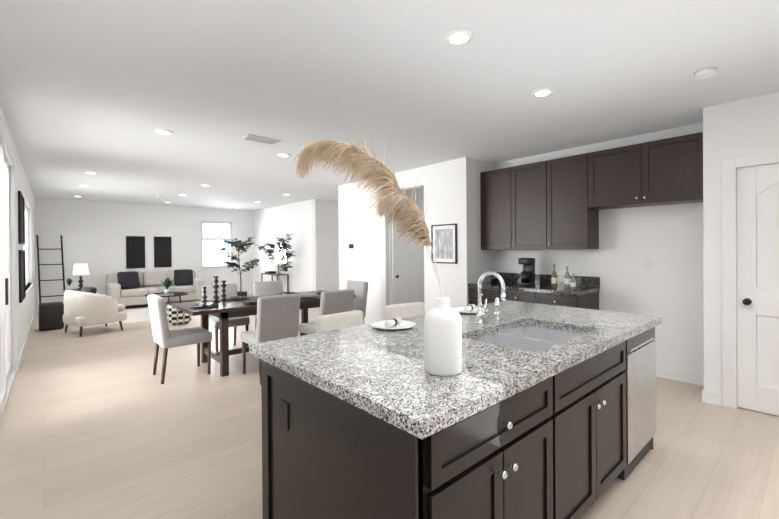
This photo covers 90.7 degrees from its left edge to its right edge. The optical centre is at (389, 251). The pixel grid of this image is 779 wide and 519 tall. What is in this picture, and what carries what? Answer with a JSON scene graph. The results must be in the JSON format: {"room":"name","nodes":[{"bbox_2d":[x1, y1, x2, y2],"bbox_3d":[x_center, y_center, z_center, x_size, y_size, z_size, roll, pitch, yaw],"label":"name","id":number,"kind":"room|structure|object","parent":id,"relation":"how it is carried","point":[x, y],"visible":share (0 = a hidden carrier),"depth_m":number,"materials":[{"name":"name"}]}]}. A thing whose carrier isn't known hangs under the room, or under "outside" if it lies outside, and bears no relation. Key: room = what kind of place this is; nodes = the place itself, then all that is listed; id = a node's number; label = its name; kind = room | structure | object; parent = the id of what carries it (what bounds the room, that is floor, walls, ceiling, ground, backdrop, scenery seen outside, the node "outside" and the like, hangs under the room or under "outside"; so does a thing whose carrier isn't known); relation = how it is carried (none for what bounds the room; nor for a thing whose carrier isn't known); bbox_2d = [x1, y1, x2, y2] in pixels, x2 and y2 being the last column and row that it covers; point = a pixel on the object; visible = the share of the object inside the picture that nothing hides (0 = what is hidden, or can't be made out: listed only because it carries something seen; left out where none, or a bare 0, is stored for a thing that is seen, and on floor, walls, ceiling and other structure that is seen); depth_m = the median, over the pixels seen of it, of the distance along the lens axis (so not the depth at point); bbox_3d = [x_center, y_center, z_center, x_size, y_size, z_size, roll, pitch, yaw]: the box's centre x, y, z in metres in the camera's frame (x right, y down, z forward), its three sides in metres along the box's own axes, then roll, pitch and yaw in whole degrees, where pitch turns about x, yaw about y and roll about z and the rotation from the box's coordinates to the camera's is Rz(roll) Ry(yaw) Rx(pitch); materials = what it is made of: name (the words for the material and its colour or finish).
{"room":"open-plan kitchen","nodes":[
{"label":"open-plan kitchen","id":0,"kind":"room"},
{"bbox_2d":[0,107,35,371],"bbox_3d":[-3.686,0.080,3.599,0.150,2.650,13.800,-1,0,-41],"label":"wall","id":1,"kind":"structure","parent":0,"point":[25,309],"depth_m":5.21,"materials":[{"name":"white paint"}]},
{"bbox_2d":[0,132,15,421],"bbox_3d":[-3.621,0.184,3.590,0.085,2.440,2.300,-1,0,-41],"label":"sliding door","id":2,"kind":"structure","parent":1,"relation":"in","point":[7,285],"depth_m":4.27,"materials":[{"name":"white plastic"}]},
{"bbox_2d":[18,191,24,244],"bbox_3d":[-4.882,-0.424,5.105,0.025,0.660,0.800,-1,0,-41],"label":"art","id":3,"kind":"object","parent":1,"relation":"attached to","point":[21,221],"visible":0.98,"depth_m":5.07,"materials":[{"name":"black"}]},
{"bbox_2d":[19,250,25,302],"bbox_3d":[-4.877,0.316,5.108,0.025,0.660,0.800,-1,0,-41],"label":"art","id":4,"kind":"object","parent":1,"relation":"attached to","point":[22,293],"visible":1,"depth_m":5.02,"materials":[{"name":"black"}]},
{"bbox_2d":[17,308,36,370],"bbox_3d":[-3.606,1.354,3.648,0.014,0.100,13.770,-1,0,-41],"label":"baseboard","id":5,"kind":"structure","parent":1,"relation":"attached to","point":[24,346],"depth_m":5.54,"materials":[{"name":"white wood"}]},
{"bbox_2d":[23,205,33,294],"bbox_3d":[-6.188,-0.091,6.527,0.120,1.500,2.720,-1,0,-41],"label":"window","id":6,"kind":"structure","parent":1,"relation":"in","point":[25,248],"depth_m":7.49,"materials":[{"name":"white glass"}]},
{"bbox_2d":[35,197,252,307],"bbox_3d":[-5.831,0.060,11.039,6.940,2.650,0.150,-1,0,-42],"label":"wall","id":7,"kind":"structure","parent":0,"point":[94,234],"depth_m":9.84,"materials":[{"name":"white paint"}]},
{"bbox_2d":[126,236,144,267],"bbox_3d":[-6.696,0.025,10.145,0.420,0.840,0.025,-1,0,-42],"label":"framed picture","id":8,"kind":"object","parent":7,"relation":"attached to","point":[135,251],"visible":0.92,"depth_m":10.14,"materials":[{"name":"black"}]},
{"bbox_2d":[154,237,171,267],"bbox_3d":[-6.226,0.020,10.565,0.420,0.840,0.025,-1,0,-42],"label":"framed picture","id":9,"kind":"object","parent":7,"relation":"attached to","point":[162,252],"visible":0.98,"depth_m":10.56,"materials":[{"name":"black"}]},
{"bbox_2d":[201,221,232,268],"bbox_3d":[-5.183,-0.182,11.579,0.930,1.420,0.130,-1,0,-42],"label":"window","id":10,"kind":"structure","parent":7,"relation":"in","point":[214,239],"depth_m":11.57,"materials":[{"name":"white plastic"}]},
{"bbox_2d":[253,199,312,291],"bbox_3d":[-3.074,0.041,10.949,0.150,2.650,3.660,-1,0,-42],"label":"wall","id":11,"kind":"structure","parent":0,"point":[271,225],"depth_m":10.44,"materials":[{"name":"white paint"}]},
{"bbox_2d":[274,243,286,270],"bbox_3d":[-3.061,0.147,10.800,0.022,0.800,0.800,-1,0,-42],"label":"round mirror","id":12,"kind":"object","parent":11,"relation":"attached to","point":[283,254],"visible":0.15,"depth_m":10.78,"materials":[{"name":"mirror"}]},
{"bbox_2d":[312,199,338,290],"bbox_3d":[-1.338,0.034,9.946,1.400,2.650,0.150,-1,0,-42],"label":"wall","id":13,"kind":"structure","parent":0,"point":[325,238],"depth_m":9.61,"materials":[{"name":"white paint"}]},
{"bbox_2d":[338,185,342,289],"bbox_3d":[-0.190,0.034,8.175,2.050,2.650,0.120,-1,0,-42],"label":"wall block","id":14,"kind":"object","parent":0,"point":[340,231],"visible":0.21,"depth_m":7.49,"materials":[{"name":"white paint"}]},
{"bbox_2d":[342,180,380,322],"bbox_3d":[-0.486,0.041,7.058,0.120,2.650,1.150,-1,0,-42],"label":"wall block","id":15,"kind":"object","parent":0,"point":[361,227],"visible":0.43,"depth_m":6.96,"materials":[{"name":"white paint"}]},
{"bbox_2d":[0,294,778,518],"bbox_3d":[-1.171,1.427,5.846,6.940,0.100,14.100,-1,0,-42],"label":"floor","id":16,"kind":"structure","parent":0,"point":[101,422],"depth_m":2.78,"materials":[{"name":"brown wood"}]},
{"bbox_2d":[36,235,64,303],"bbox_3d":[-7.754,0.519,8.821,0.501,1.790,0.545,-1,0,-42],"label":"blanket ladder","id":17,"kind":"object","parent":16,"relation":"on","point":[62,264],"visible":0.81,"depth_m":8.81,"materials":[{"name":"black"}]},
{"bbox_2d":[39,302,63,330],"bbox_3d":[-6.111,1.171,6.956,0.340,0.470,0.340,-1,0,-42],"label":"basket","id":18,"kind":"object","parent":16,"relation":"on","point":[51,315],"visible":1,"depth_m":6.83,"materials":[{"name":"grey"}]},
{"bbox_2d":[63,286,126,336],"bbox_3d":[-5.160,1.007,6.713,0.912,0.792,0.783,0,0,33],"label":"armchair","id":19,"kind":"object","parent":16,"relation":"on","point":[86,305],"visible":1,"depth_m":6.38,"materials":[{"name":"beige fabric"}]},
{"bbox_2d":[85,307,197,327],"bbox_3d":[-5.193,1.385,8.722,2.800,0.012,2.050,-1,0,-42],"label":"rug","id":20,"kind":"object","parent":16,"relation":"on","point":[138,315],"visible":0.14,"depth_m":8.04,"materials":[{"name":"fabric"}]},
{"bbox_2d":[145,292,187,307],"bbox_3d":[-5.003,1.169,8.658,0.850,0.418,0.850,-1,0,-42],"label":"coffee table","id":21,"kind":"object","parent":20,"relation":"on","point":[172,294],"visible":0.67,"depth_m":8.66,"materials":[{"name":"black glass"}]},
{"bbox_2d":[161,277,172,293],"bbox_3d":[-5.002,0.772,8.664,0.282,0.375,0.297,-1,0,-42],"label":"potted plant","id":22,"kind":"object","parent":21,"relation":"on","point":[167,282],"visible":1,"depth_m":8.62,"materials":[{"name":"plant"}]},
{"bbox_2d":[106,269,203,305],"bbox_3d":[-6.060,0.939,10.024,2.050,0.881,0.995,-1,0,-42],"label":"sofa","id":23,"kind":"object","parent":16,"relation":"on","point":[128,288],"visible":0.77,"depth_m":9.86,"materials":[{"name":"fabric"}]},
{"bbox_2d":[166,304,190,324],"bbox_3d":[-4.041,1.200,7.372,0.380,0.380,0.380,-1,0,-42],"label":"pouf","id":24,"kind":"object","parent":16,"relation":"on","point":[175,316],"visible":0.62,"depth_m":7.20,"materials":[{"name":"white fabric"}]},
{"bbox_2d":[147,294,211,383],"bbox_3d":[-2.357,0.936,4.330,0.562,0.914,0.470,-1,0,-42],"label":"dining chair","id":25,"kind":"object","parent":16,"relation":"on","point":[165,338],"visible":1,"depth_m":4.16,"materials":[{"name":"grey fabric"}]},
{"bbox_2d":[202,283,249,351],"bbox_3d":[-2.279,0.931,5.354,0.470,0.914,0.562,-1,0,-42],"label":"dining chair","id":26,"kind":"object","parent":16,"relation":"on","point":[231,291],"visible":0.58,"depth_m":5.33,"materials":[{"name":"grey fabric"}]},
{"bbox_2d":[219,237,259,296],"bbox_3d":[-3.692,0.515,9.630,1.054,1.724,0.763,-1,0,-42],"label":"plant","id":27,"kind":"object","parent":16,"relation":"on","point":[241,245],"visible":0.94,"depth_m":9.62,"materials":[{"name":"green plant"}]},
{"bbox_2d":[171,290,354,376],"bbox_3d":[-1.559,1.003,5.030,2.100,0.760,0.900,-1,0,-42],"label":"dining table","id":28,"kind":"object","parent":16,"relation":"on","point":[223,311],"visible":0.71,"depth_m":4.44,"materials":[{"name":"brown wood"}]},
{"bbox_2d":[191,303,217,307],"bbox_3d":[-2.101,0.614,4.371,0.284,0.030,0.284,-1,0,-42],"label":"dinner plate","id":29,"kind":"object","parent":28,"relation":"on","point":[202,305],"visible":1,"depth_m":4.36,"materials":[{"name":"black"}]},
{"bbox_2d":[202,276,226,302],"bbox_3d":[-2.165,0.468,4.787,0.294,0.320,0.188,-1,0,-42],"label":"centerpiece","id":30,"kind":"object","parent":28,"relation":"on","point":[216,287],"visible":1,"depth_m":4.74,"materials":[{"name":"black"}]},
{"bbox_2d":[226,296,248,299],"bbox_3d":[-1.980,0.610,5.016,0.284,0.030,0.284,-1,0,-42],"label":"dinner plate","id":31,"kind":"object","parent":28,"relation":"on","point":[237,298],"visible":0.98,"depth_m":5.03,"materials":[{"name":"black ceramic"}]},
{"bbox_2d":[242,300,256,303],"bbox_3d":[-1.621,0.610,4.614,0.284,0.030,0.284,-1,0,-42],"label":"dinner plate","id":32,"kind":"object","parent":28,"relation":"on","point":[251,302],"visible":0.67,"depth_m":4.62,"materials":[{"name":"black"}]},
{"bbox_2d":[279,292,297,294],"bbox_3d":[-1.444,0.604,5.496,0.284,0.030,0.284,-1,0,-42],"label":"dinner plate","id":33,"kind":"object","parent":28,"relation":"on","point":[284,293],"visible":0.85,"depth_m":5.52,"materials":[{"name":"black"}]},
{"bbox_2d":[300,295,317,298],"bbox_3d":[-1.084,0.604,5.094,0.284,0.030,0.284,-1,0,-42],"label":"dinner plate","id":34,"kind":"object","parent":28,"relation":"on","point":[307,296],"visible":0.96,"depth_m":5.10,"materials":[{"name":"black ceramic"}]},
{"bbox_2d":[252,281,282,329],"bbox_3d":[-1.742,0.925,5.834,0.470,0.914,0.562,-1,0,-42],"label":"dining chair","id":35,"kind":"object","parent":16,"relation":"on","point":[267,288],"visible":0.31,"depth_m":5.94,"materials":[{"name":"grey fabric"}]},
{"bbox_2d":[240,294,299,384],"bbox_3d":[-1.331,0.929,4.294,0.470,0.914,0.562,-1,0,-42],"label":"dining chair","id":36,"kind":"object","parent":16,"relation":"on","point":[277,317],"visible":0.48,"depth_m":4.10,"materials":[{"name":"grey fabric"}]},
{"bbox_2d":[261,273,288,291],"bbox_3d":[-3.189,0.993,10.684,0.330,0.750,1.000,-1,0,-42],"label":"console table","id":37,"kind":"object","parent":16,"relation":"on","point":[275,274],"visible":0.52,"depth_m":10.42,"materials":[{"name":"black"}]},
{"bbox_2d":[265,264,280,273],"bbox_3d":[-3.213,0.482,10.713,0.220,0.270,0.725,-1,0,-42],"label":"figurine","id":38,"kind":"object","parent":37,"relation":"on","point":[276,271],"visible":0.77,"depth_m":10.47,"materials":[{"name":"ceramic"}]},
{"bbox_2d":[258,234,295,280],"bbox_3d":[-2.782,0.473,9.651,0.984,1.795,0.940,-1,0,-42],"label":"plant","id":39,"kind":"object","parent":16,"relation":"on","point":[282,250],"visible":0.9,"depth_m":9.59,"materials":[{"name":"green plant"}]},
{"bbox_2d":[299,289,354,335],"bbox_3d":[-0.779,0.923,4.761,0.562,0.914,0.470,0,0,44],"label":"dining chair","id":40,"kind":"object","parent":16,"relation":"on","point":[336,301],"visible":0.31,"depth_m":4.57,"materials":[{"name":"grey fabric"}]},
{"bbox_2d":[315,310,363,332],"bbox_3d":[-0.239,0.930,2.832,0.452,0.909,0.474,-1,0,-45],"label":"counter stool","id":41,"kind":"object","parent":16,"relation":"on","point":[330,322],"visible":0.17,"depth_m":2.91,"materials":[{"name":"beige fabric"}]},
{"bbox_2d":[346,280,367,324],"bbox_3d":[-0.672,0.918,5.824,0.562,0.914,0.470,-1,0,-42],"label":"dining chair","id":42,"kind":"object","parent":16,"relation":"on","point":[360,288],"visible":0.46,"depth_m":5.83,"materials":[{"name":"grey fabric"}]},
{"bbox_2d":[385,301,424,319],"bbox_3d":[0.264,0.924,3.322,0.452,0.909,0.474,-1,0,-38],"label":"counter stool","id":43,"kind":"object","parent":16,"relation":"on","point":[406,310],"visible":0.25,"depth_m":3.42,"materials":[{"name":"beige fabric"}]},
{"bbox_2d":[261,320,661,518],"bbox_3d":[0.620,0.943,2.254,2.352,0.875,1.104,-1,0,-42],"label":"kitchen island","id":44,"kind":"object","parent":16,"relation":"on","point":[536,411],"depth_m":1.54,"materials":[{"name":"brown wood"}]},
{"bbox_2d":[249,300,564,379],"bbox_3d":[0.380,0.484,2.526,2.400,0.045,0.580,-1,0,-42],"label":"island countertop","id":45,"kind":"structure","parent":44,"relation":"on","point":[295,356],"depth_m":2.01,"materials":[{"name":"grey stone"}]},
{"bbox_2d":[292,124,461,375],"bbox_3d":[-0.042,-0.007,1.493,0.524,0.951,0.466,-1,0,-42],"label":"vase","id":46,"kind":"object","parent":45,"relation":"on","point":[442,338],"visible":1,"depth_m":1.46,"materials":[{"name":"ceramic"}]},
{"bbox_2d":[371,317,415,329],"bbox_3d":[0.023,0.438,2.354,0.276,0.050,0.276,0,0,23],"label":"place setting","id":47,"kind":"object","parent":45,"relation":"on","point":[397,323],"visible":1,"depth_m":2.34,"materials":[{"name":"white ceramic"}]},
{"bbox_2d":[454,304,487,313],"bbox_3d":[0.606,0.432,2.903,0.276,0.050,0.276,0,0,28],"label":"place setting","id":48,"kind":"object","parent":45,"relation":"on","point":[471,309],"visible":0.79,"depth_m":2.88,"materials":[{"name":"white ceramic"}]},
{"bbox_2d":[475,271,505,323],"bbox_3d":[0.698,0.290,2.450,0.249,0.337,0.212,-1,0,-42],"label":"faucet","id":49,"kind":"object","parent":45,"relation":"on","point":[480,315],"visible":1,"depth_m":2.43,"materials":[{"name":"silver metal"}]},
{"bbox_2d":[305,308,660,439],"bbox_3d":[0.778,0.483,2.081,2.400,0.045,0.615,-1,0,-42],"label":"island countertop","id":50,"kind":"structure","parent":44,"relation":"on","point":[394,386],"depth_m":1.48,"materials":[{"name":"grey stone"}]},
{"bbox_2d":[469,324,580,351],"bbox_3d":[0.798,0.605,2.195,0.814,0.224,0.514,-1,0,-42],"label":"sink","id":51,"kind":"object","parent":50,"relation":"in","point":[530,337],"depth_m":2.41,"materials":[{"name":"silver metal"}]},
{"bbox_2d":[468,284,491,305],"bbox_3d":[1.493,0.921,5.272,0.620,0.880,0.541,-1,0,-42],"label":"base cabinet","id":52,"kind":"object","parent":16,"relation":"on","point":[473,292],"depth_m":5.16,"materials":[{"name":"brown wood"}]},
{"bbox_2d":[492,288,598,309],"bbox_3d":[1.938,0.920,4.775,0.620,0.880,1.024,-1,0,-42],"label":"base cabinet","id":53,"kind":"object","parent":16,"relation":"on","point":[583,294],"depth_m":4.47,"materials":[{"name":"brown wood"}]},
{"bbox_2d":[472,280,599,295],"bbox_3d":[1.792,0.460,4.925,0.630,0.040,1.459,-1,0,-42],"label":"countertop","id":54,"kind":"structure","parent":53,"relation":"on","point":[508,283],"depth_m":4.67,"materials":[{"name":"grey stone"}]},
{"bbox_2d":[491,272,497,282],"bbox_3d":[1.462,0.365,5.345,0.100,0.150,0.100,-1,0,-42],"label":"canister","id":55,"kind":"object","parent":54,"relation":"on","point":[494,279],"visible":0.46,"depth_m":5.30,"materials":[{"name":"black"}]},
{"bbox_2d":[518,258,534,285],"bbox_3d":[1.772,0.264,4.965,0.183,0.350,0.150,-1,0,-42],"label":"coffee maker","id":56,"kind":"object","parent":54,"relation":"on","point":[528,275],"visible":1,"depth_m":4.92,"materials":[{"name":"black plastic"}]},
{"bbox_2d":[551,264,556,286],"bbox_3d":[2.013,0.300,4.698,0.065,0.278,0.065,-1,0,-42],"label":"oil bottle","id":57,"kind":"object","parent":54,"relation":"on","point":[554,278],"visible":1,"depth_m":4.67,"materials":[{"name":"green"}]},
{"bbox_2d":[564,266,570,287],"bbox_3d":[2.136,0.309,4.621,0.071,0.258,0.071,-1,0,-42],"label":"clear bottle","id":58,"kind":"object","parent":54,"relation":"on","point":[567,277],"visible":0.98,"depth_m":4.60,"materials":[{"name":"white"}]},
{"bbox_2d":[570,273,575,288],"bbox_3d":[2.135,0.345,4.472,0.061,0.188,0.061,-1,0,-42],"label":"bottle","id":59,"kind":"object","parent":54,"relation":"on","point":[572,283],"visible":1,"depth_m":4.45,"materials":[{"name":"white"}]},
{"bbox_3d":[-7.122,1.130,8.775,0.480,0.525,0.480,-1,0,-42],"label":"side table","id":60,"kind":"object","parent":16,"relation":"on","visible":0},
{"bbox_2d":[65,278,72,289],"bbox_3d":[-7.148,0.729,8.588,0.140,0.278,0.140,-1,0,-42],"label":"plant","id":61,"kind":"object","parent":60,"relation":"on","point":[69,282],"visible":0.98,"depth_m":8.57,"materials":[{"name":"green plant"}]},
{"bbox_2d":[72,264,88,288],"bbox_3d":[-7.107,0.581,8.857,0.300,0.570,0.300,-1,0,-42],"label":"table lamp","id":62,"kind":"object","parent":60,"relation":"on","point":[80,269],"visible":0.94,"depth_m":8.78,"materials":[{"name":"black"}]},
{"bbox_2d":[0,0,778,210],"bbox_3d":[-1.190,-1.323,5.834,6.940,0.100,14.100,-1,0,-42],"label":"ceiling","id":63,"kind":"structure","parent":0,"point":[104,89],"depth_m":2.89,"materials":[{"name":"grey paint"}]},
{"bbox_2d":[155,129,173,133],"bbox_3d":[-2.366,-1.250,4.044,0.170,0.012,0.170,-1,0,-42],"label":"recessed light","id":64,"kind":"object","parent":63,"relation":"in","point":[161,131],"visible":1,"depth_m":4.02,"materials":[{"name":"white plastic"}]},
{"bbox_2d":[241,134,280,144],"bbox_3d":[-1.450,-1.256,4.340,0.380,0.016,0.200,-1,0,-42],"label":"ceiling vent","id":65,"kind":"object","parent":63,"relation":"in","point":[259,139],"visible":1,"depth_m":4.31,"materials":[{"name":"white metal"}]},
{"bbox_2d":[277,153,290,156],"bbox_3d":[-1.388,-1.262,5.066,0.170,0.012,0.170,-1,0,-42],"label":"recessed light","id":66,"kind":"object","parent":63,"relation":"in","point":[284,155],"visible":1,"depth_m":5.04,"materials":[{"name":"white"}]},
{"bbox_2d":[445,29,473,44],"bbox_3d":[0.411,-1.262,2.275,0.170,0.012,0.170,-1,0,-42],"label":"recessed light","id":67,"kind":"object","parent":63,"relation":"in","point":[458,36],"visible":1,"depth_m":2.26,"materials":[{"name":"white"}]},
{"bbox_2d":[531,88,553,96],"bbox_3d":[1.228,-1.271,3.086,0.170,0.012,0.170,-1,0,-42],"label":"recessed light","id":68,"kind":"object","parent":63,"relation":"in","point":[540,92],"visible":1,"depth_m":3.06,"materials":[{"name":"white plastic"}]},
{"bbox_2d":[694,67,716,79],"bbox_3d":[2.250,-1.266,2.739,0.130,0.035,0.130,-1,0,-42],"label":"smoke detector","id":69,"kind":"object","parent":63,"relation":"attached to","point":[707,72],"visible":1,"depth_m":2.71,"materials":[{"name":"white plastic"}]},
{"bbox_2d":[380,185,423,320],"bbox_3d":[0.489,0.034,7.079,1.600,2.650,0.120,-1,0,-42],"label":"wall","id":70,"kind":"structure","parent":0,"point":[385,295],"depth_m":6.55,"materials":[{"name":"white paint"}]},
{"bbox_2d":[389,210,424,309],"bbox_3d":[0.358,0.317,6.808,0.880,2.090,0.101,-1,0,-42],"label":"door","id":71,"kind":"structure","parent":70,"relation":"in","point":[406,272],"depth_m":6.76,"materials":[{"name":"white wood"}]},
{"bbox_2d":[395,166,423,190],"bbox_3d":[0.277,-1.145,6.213,0.150,0.280,0.890,-1,0,-42],"label":"wall","id":72,"kind":"structure","parent":0,"point":[406,179],"depth_m":6.04,"materials":[{"name":"white paint"}]},
{"bbox_2d":[424,157,493,313],"bbox_3d":[1.032,0.037,5.759,0.650,2.650,0.790,-1,0,-42],"label":"wall block","id":73,"kind":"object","parent":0,"point":[451,191],"visible":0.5,"depth_m":5.43,"materials":[{"name":"white paint"}]},
{"bbox_2d":[431,224,456,263],"bbox_3d":[0.781,-0.105,5.529,0.025,0.560,0.460,-1,0,-42],"label":"framed picture","id":74,"kind":"object","parent":73,"relation":"attached to","point":[444,243],"visible":0.98,"depth_m":5.51,"materials":[{"name":"black"}]},
{"bbox_2d":[493,122,703,375],"bbox_3d":[2.986,0.030,4.174,0.150,2.650,5.760,-1,0,-42],"label":"wall","id":75,"kind":"structure","parent":0,"point":[668,287],"depth_m":4.20,"materials":[{"name":"white paint"}]},
{"bbox_2d":[480,162,539,249],"bbox_3d":[1.753,-0.571,5.180,0.330,1.100,1.029,-1,0,-42],"label":"upper cabinet","id":76,"kind":"object","parent":75,"relation":"attached to","point":[510,196],"depth_m":5.09,"materials":[{"name":"brown wood"}]},
{"bbox_2d":[498,272,599,287],"bbox_3d":[2.019,0.373,5.128,0.020,0.130,1.459,-1,0,-42],"label":"backsplash","id":77,"kind":"structure","parent":75,"relation":"attached to","point":[581,281],"depth_m":4.94,"materials":[{"name":"grey stone"}]},
{"bbox_2d":[540,151,599,249],"bbox_3d":[2.215,-0.572,4.664,0.330,1.100,0.609,-1,0,-42],"label":"upper cabinet","id":78,"kind":"object","parent":75,"relation":"attached to","point":[556,204],"depth_m":4.55,"materials":[{"name":"brown wood"}]},
{"bbox_2d":[596,132,702,209],"bbox_3d":[2.726,-0.808,4.090,0.330,0.630,1.053,-1,0,-42],"label":"upper cabinet","id":79,"kind":"object","parent":75,"relation":"attached to","point":[668,171],"depth_m":3.92,"materials":[{"name":"brown wood"}]},
{"bbox_2d":[656,367,703,385],"bbox_3d":[2.868,1.306,4.200,0.014,0.100,1.040,-1,0,-42],"label":"baseboard","id":80,"kind":"structure","parent":75,"relation":"attached to","point":[696,379],"depth_m":4.01,"materials":[{"name":"white"}]},
{"bbox_2d":[703,92,778,393],"bbox_3d":[3.844,0.031,2.728,0.500,2.650,2.460,-1,0,-42],"label":"wall","id":81,"kind":"structure","parent":0,"point":[748,126],"depth_m":3.40,"materials":[{"name":"white paint"}]},
{"bbox_2d":[702,385,712,401],"bbox_3d":[3.016,1.308,3.644,0.494,0.100,0.014,-1,0,-42],"label":"baseboard","id":82,"kind":"structure","parent":81,"relation":"attached to","point":[705,394],"depth_m":3.46,"materials":[{"name":"white"}]},
{"bbox_2d":[722,151,778,408],"bbox_3d":[3.278,0.273,3.066,0.138,2.170,0.940,-1,0,-42],"label":"door frame","id":83,"kind":"structure","parent":81,"relation":"attached to","point":[730,165],"depth_m":3.33,"materials":[{"name":"white wood"}]},
{"bbox_2d":[737,163,778,415],"bbox_3d":[3.249,0.317,3.040,0.105,2.068,0.752,-1,0,-42],"label":"pantry door","id":84,"kind":"structure","parent":81,"relation":"in","point":[758,288],"depth_m":3.24,"materials":[{"name":"white wood"}]},
{"label":"outside","id":85,"kind":"structure","parent":0,"visible":0},
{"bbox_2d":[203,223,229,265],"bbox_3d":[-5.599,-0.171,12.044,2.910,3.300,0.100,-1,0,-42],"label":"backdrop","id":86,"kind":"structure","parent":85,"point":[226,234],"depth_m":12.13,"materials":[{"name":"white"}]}
]}

